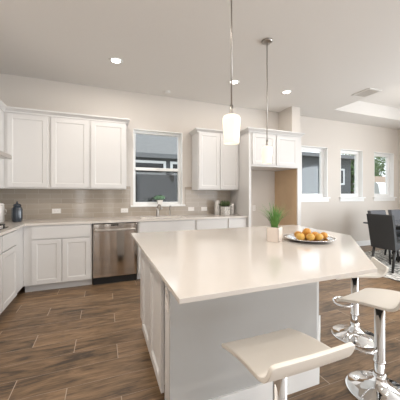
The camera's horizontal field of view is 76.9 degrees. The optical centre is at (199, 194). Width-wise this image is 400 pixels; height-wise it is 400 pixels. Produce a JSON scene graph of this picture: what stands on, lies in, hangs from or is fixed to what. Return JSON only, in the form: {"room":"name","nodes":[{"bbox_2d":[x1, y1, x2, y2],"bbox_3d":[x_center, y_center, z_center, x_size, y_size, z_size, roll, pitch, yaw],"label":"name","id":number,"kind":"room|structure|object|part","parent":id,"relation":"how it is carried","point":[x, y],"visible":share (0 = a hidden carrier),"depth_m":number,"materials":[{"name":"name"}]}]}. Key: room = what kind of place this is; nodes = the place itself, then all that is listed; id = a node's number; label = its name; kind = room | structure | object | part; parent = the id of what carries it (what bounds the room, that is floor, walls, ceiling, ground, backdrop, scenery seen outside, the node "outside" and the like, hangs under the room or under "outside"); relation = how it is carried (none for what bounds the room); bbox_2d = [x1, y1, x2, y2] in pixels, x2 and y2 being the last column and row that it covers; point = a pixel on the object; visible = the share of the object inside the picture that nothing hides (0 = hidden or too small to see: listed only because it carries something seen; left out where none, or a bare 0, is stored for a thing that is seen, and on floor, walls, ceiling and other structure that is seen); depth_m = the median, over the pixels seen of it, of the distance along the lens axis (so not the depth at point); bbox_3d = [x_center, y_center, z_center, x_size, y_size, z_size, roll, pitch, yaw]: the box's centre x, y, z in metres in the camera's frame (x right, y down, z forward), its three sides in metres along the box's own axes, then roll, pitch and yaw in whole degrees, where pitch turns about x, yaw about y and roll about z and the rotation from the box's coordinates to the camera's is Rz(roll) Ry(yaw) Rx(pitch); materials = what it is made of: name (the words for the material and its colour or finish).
{"room":"kitchen","nodes":[
{"label":"kitchen","id":0,"kind":"room"},
{"bbox_2d":[0,73,397,240],"bbox_3d":[1.108,-0.235,5.299,9.413,3.050,0.190,0,0,-21],"label":"wall","id":1,"kind":"structure","parent":0,"point":[144,111],"depth_m":5.11,"materials":[{"name":"grey paint"}]},
{"bbox_2d":[0,112,49,188],"bbox_3d":[-2.599,-0.599,3.581,0.857,1.033,0.339,0,0,-21],"label":"upper cabinet","id":2,"kind":"object","parent":1,"relation":"attached to","point":[26,136],"visible":0.98,"depth_m":3.48,"materials":[{"name":"white paint"}]},
{"bbox_2d":[52,209,60,212],"bbox_3d":[-2.224,0.256,3.903,0.118,0.072,0.008,0,0,-21],"label":"outlet","id":3,"kind":"object","parent":1,"relation":"attached to","point":[53,210],"visible":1,"depth_m":3.90,"materials":[{"name":"white plastic"}]},
{"bbox_2d":[50,116,89,188],"bbox_3d":[-1.952,-0.599,3.829,0.523,1.033,0.339,0,0,-21],"label":"upper cabinet","id":4,"kind":"object","parent":1,"relation":"attached to","point":[69,137],"visible":0.97,"depth_m":3.67,"materials":[{"name":"white paint"}]},
{"bbox_2d":[90,120,125,189],"bbox_3d":[-1.460,-0.599,4.018,0.527,1.033,0.339,0,0,-21],"label":"upper cabinet","id":5,"kind":"object","parent":1,"relation":"attached to","point":[107,139],"visible":1,"depth_m":3.86,"materials":[{"name":"white paint"}]},
{"bbox_2d":[0,100,129,126],"bbox_3d":[-1.848,-1.150,3.583,1.802,0.070,0.588,0,0,-32],"label":"crown molding","id":6,"kind":"structure","parent":5,"relation":"attached to","point":[3,107],"depth_m":3.62,"materials":[{"name":"white paint"}]},
{"bbox_2d":[0,186,230,219],"bbox_3d":[-1.232,0.117,4.294,3.943,0.515,0.010,0,0,-21],"label":"backsplash","id":7,"kind":"structure","parent":1,"relation":"attached to","point":[35,203],"depth_m":4.08,"materials":[{"name":"beige tile"}]},
{"bbox_2d":[121,208,127,212],"bbox_3d":[-1.279,0.270,4.266,0.118,0.072,0.008,0,0,-21],"label":"outlet","id":8,"kind":"object","parent":1,"relation":"attached to","point":[123,210],"visible":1,"depth_m":4.26,"materials":[{"name":"white plastic"}]},
{"bbox_2d":[130,128,184,206],"bbox_3d":[-0.756,-0.462,4.540,0.972,1.349,0.210,0,0,-21],"label":"window","id":9,"kind":"structure","parent":1,"relation":"in","point":[148,183],"depth_m":4.62,"materials":[{"name":"white paint"}]},
{"bbox_3d":[-0.781,-0.455,4.605,0.782,0.052,0.072,0,0,-21],"label":"meeting rail","id":10,"kind":"part","parent":9,"relation":"part of","materials":[{"name":"white paint"}]},
{"bbox_3d":[-0.746,0.199,4.513,0.972,0.029,0.150,0,0,-21],"label":"sill","id":11,"kind":"part","parent":9,"relation":"part of","materials":[{"name":"white paint"}]},
{"bbox_2d":[154,195,164,204],"bbox_3d":[-0.721,0.093,4.522,0.233,0.182,0.207,0,0,-21],"label":"potted succulent","id":12,"kind":"object","parent":9,"relation":"on","point":[158,198],"visible":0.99,"depth_m":4.47,"materials":[{"name":"green plant"}]},
{"bbox_2d":[189,127,222,135],"bbox_3d":[0.246,-1.120,4.662,0.822,0.070,0.379,0,0,-21],"label":"crown molding","id":13,"kind":"structure","parent":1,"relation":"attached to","point":[195,130],"depth_m":4.46,"materials":[{"name":"white paint"}]},
{"bbox_2d":[192,132,238,189],"bbox_3d":[0.287,-0.599,4.689,0.817,1.033,0.339,0,0,-21],"label":"upper cabinet","id":14,"kind":"object","parent":1,"relation":"attached to","point":[215,164],"visible":0.84,"depth_m":4.51,"materials":[{"name":"white paint"}]},
{"bbox_3d":[0.164,-0.599,4.471,0.399,0.997,0.020,0,0,-21],"label":"door","id":15,"kind":"part","parent":14,"relation":"part of","materials":[{"name":"white paint"}]},
{"bbox_3d":[0.539,-0.599,4.615,0.369,0.997,0.020,0,0,-21],"label":"door","id":16,"kind":"part","parent":14,"relation":"part of","materials":[{"name":"white paint"}]},
{"bbox_2d":[301,145,330,201],"bbox_3d":[2.613,-0.466,5.834,0.870,1.271,0.210,0,0,-21],"label":"window","id":17,"kind":"structure","parent":1,"relation":"in","point":[322,196],"depth_m":5.93,"materials":[{"name":"white paint"}]},
{"bbox_3d":[2.624,0.079,5.806,0.870,0.029,0.150,0,0,-21],"label":"sill","id":18,"kind":"part","parent":17,"relation":"part of","materials":[{"name":"white paint"}]},
{"bbox_2d":[339,149,365,201],"bbox_3d":[3.721,-0.466,6.259,0.855,1.271,0.210,0,0,-21],"label":"window","id":19,"kind":"structure","parent":1,"relation":"in","point":[358,155],"depth_m":6.36,"materials":[{"name":"white paint"}]},
{"bbox_2d":[356,240,370,245],"bbox_3d":[3.620,1.228,6.153,3.730,0.125,0.016,0,0,-21],"label":"baseboard","id":20,"kind":"structure","parent":1,"relation":"attached to","point":[367,242],"depth_m":6.33,"materials":[{"name":"white paint"}]},
{"bbox_2d":[373,152,396,200],"bbox_3d":[4.825,-0.466,6.683,0.860,1.271,0.210,0,0,-21],"label":"window","id":21,"kind":"structure","parent":1,"relation":"in","point":[389,157],"depth_m":6.81,"materials":[{"name":"white paint"}]},
{"bbox_2d":[0,0,399,129],"bbox_3d":[2.478,-1.925,1.730,9.333,0.330,7.755,0,0,-21],"label":"ceiling","id":22,"kind":"structure","parent":0,"point":[325,52],"depth_m":3.04,"materials":[{"name":"white paint"}]},
{"bbox_2d":[109,57,122,63],"bbox_3d":[-1.103,-1.756,3.309,0.170,0.008,0.170,0,0,-21],"label":"recessed light","id":23,"kind":"object","parent":22,"relation":"in","point":[115,60],"visible":1,"depth_m":3.30,"materials":[{"name":"white paint"}]},
{"bbox_2d":[222,0,240,144],"bbox_3d":[0.220,-1.058,1.758,0.126,1.405,0.126,0,0,-21],"label":"pendant light","id":24,"kind":"object","parent":22,"relation":"hanging from","point":[231,121],"visible":1,"depth_m":1.71,"materials":[{"name":"white glass"}]},
{"bbox_3d":[0.220,-0.457,1.758,0.126,0.204,0.126,0,0,-21],"label":"lamp shade","id":25,"kind":"part","parent":24,"relation":"part of","materials":[{"name":"white glass"}]},
{"bbox_3d":[0.220,-1.173,1.758,0.011,1.117,0.011,0,0,-6],"label":"rod","id":26,"kind":"part","parent":24,"relation":"part of","materials":[{"name":"silver metal"}]},
{"bbox_2d":[229,80,238,84],"bbox_3d":[0.531,-1.756,3.942,0.170,0.008,0.170,0,0,-21],"label":"recessed light","id":27,"kind":"object","parent":22,"relation":"in","point":[233,81],"visible":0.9,"depth_m":3.94,"materials":[{"name":"white paint"}]},
{"bbox_2d":[261,38,272,163],"bbox_3d":[0.769,-1.058,2.889,0.126,1.405,0.126,0,0,-21],"label":"pendant light","id":28,"kind":"object","parent":22,"relation":"hanging from","point":[267,150],"visible":1,"depth_m":2.86,"materials":[{"name":"white glass"}]},
{"bbox_3d":[0.769,-0.457,2.889,0.126,0.204,0.126,0,0,-21],"label":"lamp shade","id":29,"kind":"part","parent":28,"relation":"part of","materials":[{"name":"white glass"}]},
{"bbox_3d":[0.769,-1.173,2.889,0.011,1.117,0.011,0,0,-6],"label":"rod","id":30,"kind":"part","parent":28,"relation":"part of","materials":[{"name":"silver metal"}]},
{"bbox_2d":[281,90,291,93],"bbox_3d":[1.485,-1.756,4.327,0.170,0.008,0.170,0,0,-21],"label":"recessed light","id":31,"kind":"object","parent":22,"relation":"in","point":[284,91],"visible":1,"depth_m":4.32,"materials":[{"name":"white paint"}]},
{"bbox_2d":[351,88,381,97],"bbox_3d":[2.878,-1.754,4.361,0.300,0.012,0.330,0,0,-21],"label":"ceiling vent","id":32,"kind":"object","parent":22,"relation":"in","point":[370,91],"visible":1,"depth_m":4.33,"materials":[{"name":"white metal"}]},
{"bbox_2d":[0,245,399,399],"bbox_3d":[2.478,1.340,1.730,9.333,0.100,7.755,0,0,-21],"label":"floor","id":33,"kind":"structure","parent":0,"point":[86,342],"depth_m":2.17,"materials":[{"name":"brown wood"}]},
{"bbox_2d":[0,230,16,313],"bbox_3d":[-2.274,0.848,2.421,0.620,0.884,0.950,0,0,-21],"label":"base cabinet","id":34,"kind":"object","parent":33,"relation":"on","point":[8,247],"visible":0.97,"depth_m":2.69,"materials":[{"name":"white paint"}]},
{"bbox_3d":[-1.909,0.500,2.308,0.020,0.165,0.447,0,0,-21],"label":"drawer","id":35,"kind":"part","parent":34,"relation":"part of","materials":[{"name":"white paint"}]},
{"bbox_3d":[-1.909,0.887,2.308,0.020,0.584,0.447,0,0,-21],"label":"door","id":36,"kind":"part","parent":34,"relation":"part of","materials":[{"name":"white paint"}]},
{"bbox_3d":[-2.076,0.500,2.743,0.020,0.165,0.460,0,0,-21],"label":"drawer","id":37,"kind":"part","parent":34,"relation":"part of","materials":[{"name":"white paint"}]},
{"bbox_2d":[16,227,22,292],"bbox_3d":[-2.508,0.848,3.003,0.600,0.884,0.300,0,0,-21],"label":"base cabinet","id":38,"kind":"object","parent":33,"relation":"on","point":[19,244],"visible":0.25,"depth_m":3.11,"materials":[{"name":"white paint"}]},
{"bbox_2d":[23,224,92,291],"bbox_3d":[-2.002,0.848,3.662,0.813,0.884,0.613,0,0,-21],"label":"base cabinet","id":39,"kind":"object","parent":33,"relation":"on","point":[54,256],"visible":0.94,"depth_m":3.38,"materials":[{"name":"white paint"}]},
{"bbox_3d":[-2.026,0.887,3.336,0.344,0.584,0.020,0,0,-21],"label":"door","id":40,"kind":"part","parent":39,"relation":"part of","materials":[{"name":"white paint"}]},
{"bbox_3d":[-1.859,0.500,3.400,0.702,0.165,0.020,0,0,-21],"label":"drawer","id":41,"kind":"part","parent":39,"relation":"part of","materials":[{"name":"white paint"}]},
{"bbox_3d":[-1.693,0.887,3.463,0.346,0.584,0.020,0,0,-21],"label":"door","id":42,"kind":"part","parent":39,"relation":"part of","materials":[{"name":"white paint"}]},
{"bbox_2d":[93,222,136,284],"bbox_3d":[-1.313,0.854,3.880,0.604,0.872,0.634,0,0,-21],"label":"dishwasher","id":43,"kind":"object","parent":33,"relation":"on","point":[114,247],"visible":1,"depth_m":3.63,"materials":[{"name":"silver metal"}]},
{"bbox_3d":[-1.209,0.503,3.610,0.550,0.030,0.054,0,0,-21],"label":"handle","id":44,"kind":"part","parent":43,"relation":"part of","materials":[{"name":"metal"}]},
{"bbox_2d":[136,220,194,278],"bbox_3d":[-0.607,0.848,4.198,0.915,0.884,0.613,0,0,-21],"label":"base cabinet","id":45,"kind":"object","parent":33,"relation":"on","point":[174,225],"visible":0.09,"depth_m":3.87,"materials":[{"name":"white paint"}]},
{"bbox_3d":[-0.501,0.500,3.921,0.875,0.165,0.020,0,0,-21],"label":"drawer","id":46,"kind":"part","parent":45,"relation":"part of","materials":[{"name":"white paint"}]},
{"bbox_2d":[195,218,246,229],"bbox_3d":[0.271,0.848,4.535,0.960,0.884,0.613,0,0,-21],"label":"base cabinet","id":47,"kind":"object","parent":33,"relation":"on","point":[200,224],"visible":0.11,"depth_m":4.24,"materials":[{"name":"white paint"}]},
{"bbox_2d":[0,214,247,235],"bbox_3d":[-0.720,0.390,2.971,3.930,0.030,2.824,0,0,-21],"label":"countertop","id":48,"kind":"structure","parent":47,"relation":"on","point":[12,226],"depth_m":3.78,"materials":[{"name":"stone"}]},
{"bbox_2d":[0,203,6,222],"bbox_3d":[-2.734,0.228,3.396,0.159,0.295,0.159,0,0,24],"label":"canister","id":49,"kind":"object","parent":48,"relation":"on","point":[2,208],"visible":0.98,"depth_m":3.39,"materials":[{"name":"white ceramic"}]},
{"bbox_2d":[11,201,22,221],"bbox_3d":[-2.502,0.234,3.447,0.129,0.283,0.129,0,0,-21],"label":"jar","id":50,"kind":"object","parent":48,"relation":"on","point":[16,211],"visible":0.97,"depth_m":3.40,"materials":[{"name":"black ceramic"}]},
{"bbox_2d":[156,204,162,216],"bbox_3d":[-0.693,0.268,4.248,0.127,0.213,0.189,0,0,-1],"label":"kitchen faucet","id":51,"kind":"object","parent":48,"relation":"on","point":[158,205],"visible":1,"depth_m":4.29,"materials":[{"name":"silver metal"}]},
{"bbox_2d":[215,200,219,214],"bbox_3d":[0.327,0.241,4.688,0.106,0.268,0.106,0,0,-21],"label":"canister","id":52,"kind":"object","parent":48,"relation":"on","point":[217,206],"visible":0.97,"depth_m":4.64,"materials":[{"name":"grey ceramic"}]},
{"bbox_2d":[219,200,230,214],"bbox_3d":[0.466,0.234,4.613,0.270,0.283,0.225,0,0,-33],"label":"succulent planter","id":53,"kind":"object","parent":48,"relation":"on","point":[225,206],"visible":1,"depth_m":4.54,"materials":[{"name":"grey ceramic"}]},
{"bbox_3d":[0.463,0.297,4.585,0.124,0.155,0.124,0,0,-33],"label":"pot","id":54,"kind":"part","parent":53,"relation":"part of","materials":[{"name":"grey ceramic"}]},
{"bbox_2d":[230,204,233,214],"bbox_3d":[0.597,0.273,4.739,0.092,0.205,0.092,0,0,-21],"label":"canister","id":55,"kind":"object","parent":48,"relation":"on","point":[231,205],"visible":0.82,"depth_m":4.70,"materials":[{"name":"grey ceramic"}]},
{"bbox_3d":[0.202,0.500,4.191,0.550,0.165,0.020,0,0,-21],"label":"drawer","id":56,"kind":"part","parent":47,"relation":"part of","materials":[{"name":"white paint"}]},
{"bbox_3d":[0.645,0.500,4.361,0.340,0.165,0.020,0,0,-21],"label":"drawer","id":57,"kind":"part","parent":47,"relation":"part of","materials":[{"name":"white paint"}]},
{"bbox_2d":[140,249,319,399],"bbox_3d":[0.384,0.843,2.183,1.649,0.894,1.180,0,0,-21],"label":"kitchen island","id":58,"kind":"object","parent":33,"relation":"on","point":[188,357],"visible":0.58,"depth_m":1.50,"materials":[{"name":"white paint"}]},
{"bbox_3d":[-0.431,0.830,2.033,0.020,0.680,0.385,0,0,-21],"label":"door","id":59,"kind":"part","parent":58,"relation":"part of","materials":[{"name":"white paint"}]},
{"bbox_3d":[-0.290,0.830,1.664,0.020,0.680,0.385,0,0,-21],"label":"door","id":60,"kind":"part","parent":58,"relation":"part of","materials":[{"name":"white paint"}]},
{"bbox_2d":[165,287,168,312],"bbox_3d":[-0.187,0.590,1.412,0.008,0.118,0.072,0,0,-21],"label":"outlet","id":61,"kind":"object","parent":58,"relation":"attached to","point":[166,290],"visible":1,"depth_m":1.40,"materials":[{"name":"white plastic"}]},
{"bbox_3d":[-0.179,0.843,1.431,0.020,0.894,0.110,0,0,-21],"label":"corner post","id":62,"kind":"part","parent":58,"relation":"part of","materials":[{"name":"white paint"}]},
{"bbox_3d":[0.594,0.843,1.779,1.702,0.894,0.342,0,0,-39],"label":"seating panel","id":63,"kind":"part","parent":58,"relation":"part of","materials":[{"name":"grey paint"}]},
{"bbox_2d":[131,225,376,303],"bbox_3d":[0.540,0.385,2.024,1.960,0.020,1.648,0,0,-21],"label":"island countertop","id":64,"kind":"structure","parent":58,"relation":"on","point":[204,264],"depth_m":1.45,"materials":[{"name":"stone"}]},
{"bbox_2d":[256,202,292,242],"bbox_3d":[0.587,0.215,2.013,0.346,0.319,0.384,0,0,36],"label":"potted grass","id":65,"kind":"object","parent":64,"relation":"on","point":[274,232],"depth_m":1.99,"materials":[{"name":"green plant"}]},
{"bbox_2d":[267,226,281,242],"bbox_3d":[0.599,0.318,2.021,0.095,0.115,0.095,0,0,36],"label":"pot","id":66,"kind":"object","parent":65,"relation":"attached to","point":[274,233],"depth_m":1.99,"materials":[{"name":"white ceramic"}]},
{"bbox_2d":[283,233,335,242],"bbox_3d":[0.887,0.359,2.060,0.393,0.032,0.392,0,0,-21],"label":"fruit tray","id":67,"kind":"object","parent":64,"relation":"on","point":[288,236],"visible":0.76,"depth_m":2.02,"materials":[{"name":"silver metal"}]},
{"bbox_2d":[296,233,304,239],"bbox_3d":[0.802,0.338,2.014,0.068,0.062,0.068,0,0,9],"label":"orange","id":68,"kind":"object","parent":67,"relation":"on","point":[300,236],"visible":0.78,"depth_m":1.99,"materials":[{"name":"orange food"}]},
{"bbox_2d":[306,233,314,240],"bbox_3d":[0.879,0.339,2.005,0.066,0.060,0.066,0,0,30],"label":"orange","id":69,"kind":"object","parent":67,"relation":"on","point":[310,237],"visible":0.99,"depth_m":1.98,"materials":[{"name":"orange food"}]},
{"bbox_2d":[315,233,322,240],"bbox_3d":[0.953,0.340,2.018,0.064,0.059,0.064,0,0,-31],"label":"orange","id":70,"kind":"object","parent":67,"relation":"on","point":[318,236],"visible":0.99,"depth_m":2.00,"materials":[{"name":"orange food"}]},
{"bbox_2d":[320,232,327,238],"bbox_3d":[1.014,0.336,2.062,0.062,0.057,0.062,0,0,14],"label":"orange","id":71,"kind":"object","parent":67,"relation":"on","point":[325,235],"visible":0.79,"depth_m":2.04,"materials":[{"name":"orange food"}]},
{"bbox_3d":[0.899,0.338,2.090,0.068,0.062,0.068,0,0,30],"label":"orange","id":72,"kind":"object","parent":67,"relation":"on","visible":0},
{"bbox_2d":[303,228,310,234],"bbox_3d":[0.875,0.302,2.060,0.062,0.057,0.062,0,0,-45],"label":"orange","id":73,"kind":"object","parent":72,"relation":"on","point":[306,231],"visible":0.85,"depth_m":2.04,"materials":[{"name":"orange food"}]},
{"bbox_3d":[0.635,1.230,1.785,1.663,0.120,0.335,0,0,-40],"label":"baseboard","id":74,"kind":"part","parent":58,"relation":"part of","materials":[{"name":"white paint"}]},
{"bbox_2d":[231,127,304,226],"bbox_3d":[1.274,0.065,4.872,1.250,2.450,0.724,0,0,-21],"label":"refrigerator surround","id":75,"kind":"object","parent":33,"relation":"on","point":[286,145],"visible":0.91,"depth_m":4.66,"materials":[{"name":"white paint"}]},
{"bbox_3d":[0.749,0.100,4.697,0.045,2.380,0.674,0,0,-21],"label":"panel","id":76,"kind":"part","parent":75,"relation":"part of","materials":[{"name":"white paint"}]},
{"bbox_3d":[1.136,-0.795,4.476,0.480,0.540,0.020,0,0,-21],"label":"door","id":77,"kind":"part","parent":75,"relation":"part of","materials":[{"name":"white paint"}]},
{"bbox_3d":[1.344,-1.125,4.688,1.250,0.070,0.330,0,0,-21],"label":"crown","id":78,"kind":"part","parent":75,"relation":"part of","materials":[{"name":"white paint"}]},
{"bbox_3d":[1.610,-0.795,4.658,0.475,0.540,0.020,0,0,-21],"label":"door","id":79,"kind":"part","parent":75,"relation":"part of","materials":[{"name":"white paint"}]},
{"bbox_3d":[1.762,0.100,5.086,0.085,2.380,0.674,0,0,-21],"label":"panel","id":80,"kind":"part","parent":75,"relation":"part of","materials":[{"name":"white paint"}]},
{"bbox_2d":[221,328,354,399],"bbox_3d":[0.343,0.927,1.074,0.390,0.725,0.400,0,0,-21],"label":"bar stool","id":81,"kind":"object","parent":33,"relation":"on","point":[276,356],"visible":1,"depth_m":1.03,"materials":[{"name":"white"}]},
{"bbox_2d":[331,257,388,347],"bbox_3d":[1.418,0.942,2.303,0.400,0.695,0.390,0,0,19],"label":"bar stool","id":82,"kind":"object","parent":33,"relation":"on","point":[341,332],"visible":0.59,"depth_m":2.27,"materials":[{"name":"white metal"}]},
{"bbox_3d":[1.423,0.671,2.301,0.389,0.153,0.386,0,0,19],"label":"seat","id":83,"kind":"part","parent":82,"relation":"part of","materials":[{"name":"white"}]},
{"bbox_2d":[336,288,399,399],"bbox_3d":[1.175,0.932,1.643,0.390,0.715,0.400,0,0,-31],"label":"bar stool","id":84,"kind":"object","parent":33,"relation":"on","point":[362,384],"visible":0.97,"depth_m":1.62,"materials":[{"name":"white metal"}]},
{"bbox_3d":[1.178,0.651,1.639,0.386,0.153,0.389,0,0,-31],"label":"seat","id":85,"kind":"part","parent":84,"relation":"part of","materials":[{"name":"white"}]},
{"bbox_2d":[364,250,399,281],"bbox_3d":[4.154,1.284,4.637,2.920,0.010,2.180,0,0,-21],"label":"area rug","id":86,"kind":"object","parent":33,"relation":"on","point":[379,255],"visible":0.16,"depth_m":4.74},
{"bbox_2d":[363,220,399,260],"bbox_3d":[4.253,0.905,4.825,1.960,0.745,0.920,0,0,-21],"label":"dining table","id":87,"kind":"object","parent":86,"relation":"on","point":[397,222],"visible":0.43,"depth_m":4.79,"materials":[{"name":"black wood"}]},
{"bbox_2d":[366,213,399,273],"bbox_3d":[3.262,0.807,4.326,0.599,0.949,0.423,0,0,-21],"label":"dining chair","id":88,"kind":"object","parent":86,"relation":"on","point":[382,228],"visible":0.98,"depth_m":4.20,"materials":[{"name":"grey fabric"}]},
{"bbox_3d":[3.063,0.625,4.250,0.174,0.585,0.415,0,0,-21],"label":"backrest","id":89,"kind":"part","parent":88,"relation":"part of","materials":[{"name":"grey fabric"}]},
{"bbox_3d":[3.451,1.087,4.583,0.044,0.382,0.044,0,0,24],"label":"leg","id":90,"kind":"part","parent":88,"relation":"part of","materials":[{"name":"black wood"}]},
{"bbox_3d":[3.158,1.087,4.103,0.116,0.388,0.054,0,0,-21],"label":"leg","id":91,"kind":"part","parent":88,"relation":"part of","materials":[{"name":"black wood"}]},
{"bbox_3d":[3.331,0.850,4.353,0.450,0.115,0.396,0,0,-21],"label":"seat","id":92,"kind":"part","parent":88,"relation":"part of","materials":[{"name":"grey fabric"}]},
{"bbox_2d":[367,210,399,262],"bbox_3d":[3.815,0.807,5.074,0.476,0.949,0.599,0,0,-21],"label":"dining chair","id":93,"kind":"object","parent":86,"relation":"on","point":[383,212],"visible":0.27,"depth_m":5.24,"materials":[{"name":"grey fabric"}]},
{"bbox_3d":[3.739,0.625,5.272,0.468,0.585,0.174,0,0,-21],"label":"backrest","id":94,"kind":"part","parent":93,"relation":"part of","materials":[{"name":"grey fabric"}]},
{"bbox_2d":[388,209,399,253],"bbox_3d":[4.413,0.807,5.303,0.476,0.949,0.599,0,0,-21],"label":"dining chair","id":95,"kind":"object","parent":86,"relation":"on","point":[396,213],"visible":0.41,"depth_m":5.46,"materials":[{"name":"grey fabric"}]},
{"bbox_3d":[4.337,0.625,5.502,0.468,0.585,0.174,0,0,-21],"label":"backrest","id":96,"kind":"part","parent":95,"relation":"part of","materials":[{"name":"grey fabric"}]},
{"bbox_2d":[278,106,299,131],"bbox_3d":[1.855,-0.235,5.257,0.208,3.050,0.425,0,0,-21],"label":"wall","id":97,"kind":"structure","parent":0,"point":[289,118],"depth_m":5.09,"materials":[{"name":"grey paint"}]},
{"bbox_2d":[398,129,399,208],"bbox_3d":[6.783,-0.235,3.383,0.190,3.050,7.455,0,0,-21],"label":"wall","id":98,"kind":"structure","parent":0,"point":[398,129],"depth_m":6.80,"materials":[{"name":"grey paint"}]},
{"bbox_3d":[-1.827,-0.235,0.078,0.190,3.050,7.455,0,0,-21],"label":"wall","id":99,"kind":"structure","parent":0,"visible":0},
{"bbox_2d":[0,109,3,187],"bbox_3d":[-2.692,-0.599,3.080,0.315,1.033,0.560,0,0,-21],"label":"upper cabinet","id":100,"kind":"object","parent":99,"relation":"attached to","point":[1,111],"visible":1,"depth_m":3.32,"materials":[{"name":"white paint"}]},
{"bbox_2d":[0,150,11,158],"bbox_3d":[-2.300,-1.060,2.416,0.580,1.300,0.880,0,0,-21],"label":"range hood","id":101,"kind":"object","parent":99,"relation":"attached to","point":[3,155],"visible":1,"depth_m":2.78,"materials":[{"name":"metal"}]},
{"label":"outside","id":102,"kind":"structure","parent":0,"visible":0},
{"bbox_3d":[0.627,1.590,40.224,90.000,0.100,65.345,0,0,-21],"label":"lawn","id":103,"kind":"structure","parent":102,"visible":0},
{"bbox_2d":[135,134,176,171],"bbox_3d":[-6.789,-1.435,12.802,17.300,5.950,9.230,0,0,-21],"label":"house","id":104,"kind":"structure","parent":103,"relation":"on","point":[151,151],"depth_m":10.21,"materials":[{"name":"grey paint"}]},
{"bbox_3d":[-1.984,-1.060,9.939,1.100,0.360,0.010,0,0,-21],"label":"pane","id":105,"kind":"part","parent":104,"relation":"part of","materials":[{"name":"clear glass"}]},
{"bbox_2d":[302,152,353,193],"bbox_3d":[4.328,-0.735,16.909,6.300,4.550,9.530,0,0,-21],"label":"house","id":106,"kind":"structure","parent":103,"relation":"on","point":[310,160],"depth_m":12.97,"materials":[{"name":"grey paint"}]},
{"bbox_2d":[348,154,353,193],"bbox_3d":[9.826,-0.609,16.568,2.264,4.313,1.834,0,0,28],"label":"tree","id":107,"kind":"object","parent":103,"relation":"on","point":[352,161],"visible":0.11,"depth_m":16.12,"materials":[{"name":"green plant"}]},
{"bbox_2d":[342,154,381,175],"bbox_3d":[15.702,-2.139,25.679,6.102,7.367,5.191,0,0,-21],"label":"tree","id":108,"kind":"object","parent":103,"relation":"on","point":[378,171],"visible":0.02,"depth_m":24.11,"materials":[{"name":"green plant"}]},
{"bbox_2d":[353,182,384,193],"bbox_3d":[13.223,0.360,18.572,4.800,2.360,2.120,0,0,-33],"label":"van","id":109,"kind":"object","parent":103,"relation":"on","point":[379,187],"visible":0.02,"depth_m":16.67,"materials":[{"name":"white paint"}]},
{"bbox_2d":[374,156,384,176],"bbox_3d":[21.079,-2.420,31.248,5.553,7.930,7.470,0,0,18],"label":"tree","id":110,"kind":"object","parent":103,"relation":"on","point":[382,169],"visible":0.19,"depth_m":30.00,"materials":[{"name":"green plant"}]},
{"bbox_2d":[374,176,384,182],"bbox_3d":[17.832,0.015,22.176,15.190,3.050,0.025,0,0,-21],"label":"fence","id":111,"kind":"object","parent":103,"relation":"on","point":[376,178],"visible":0.06,"depth_m":21.08,"materials":[{"name":"beige wood"}]}
]}

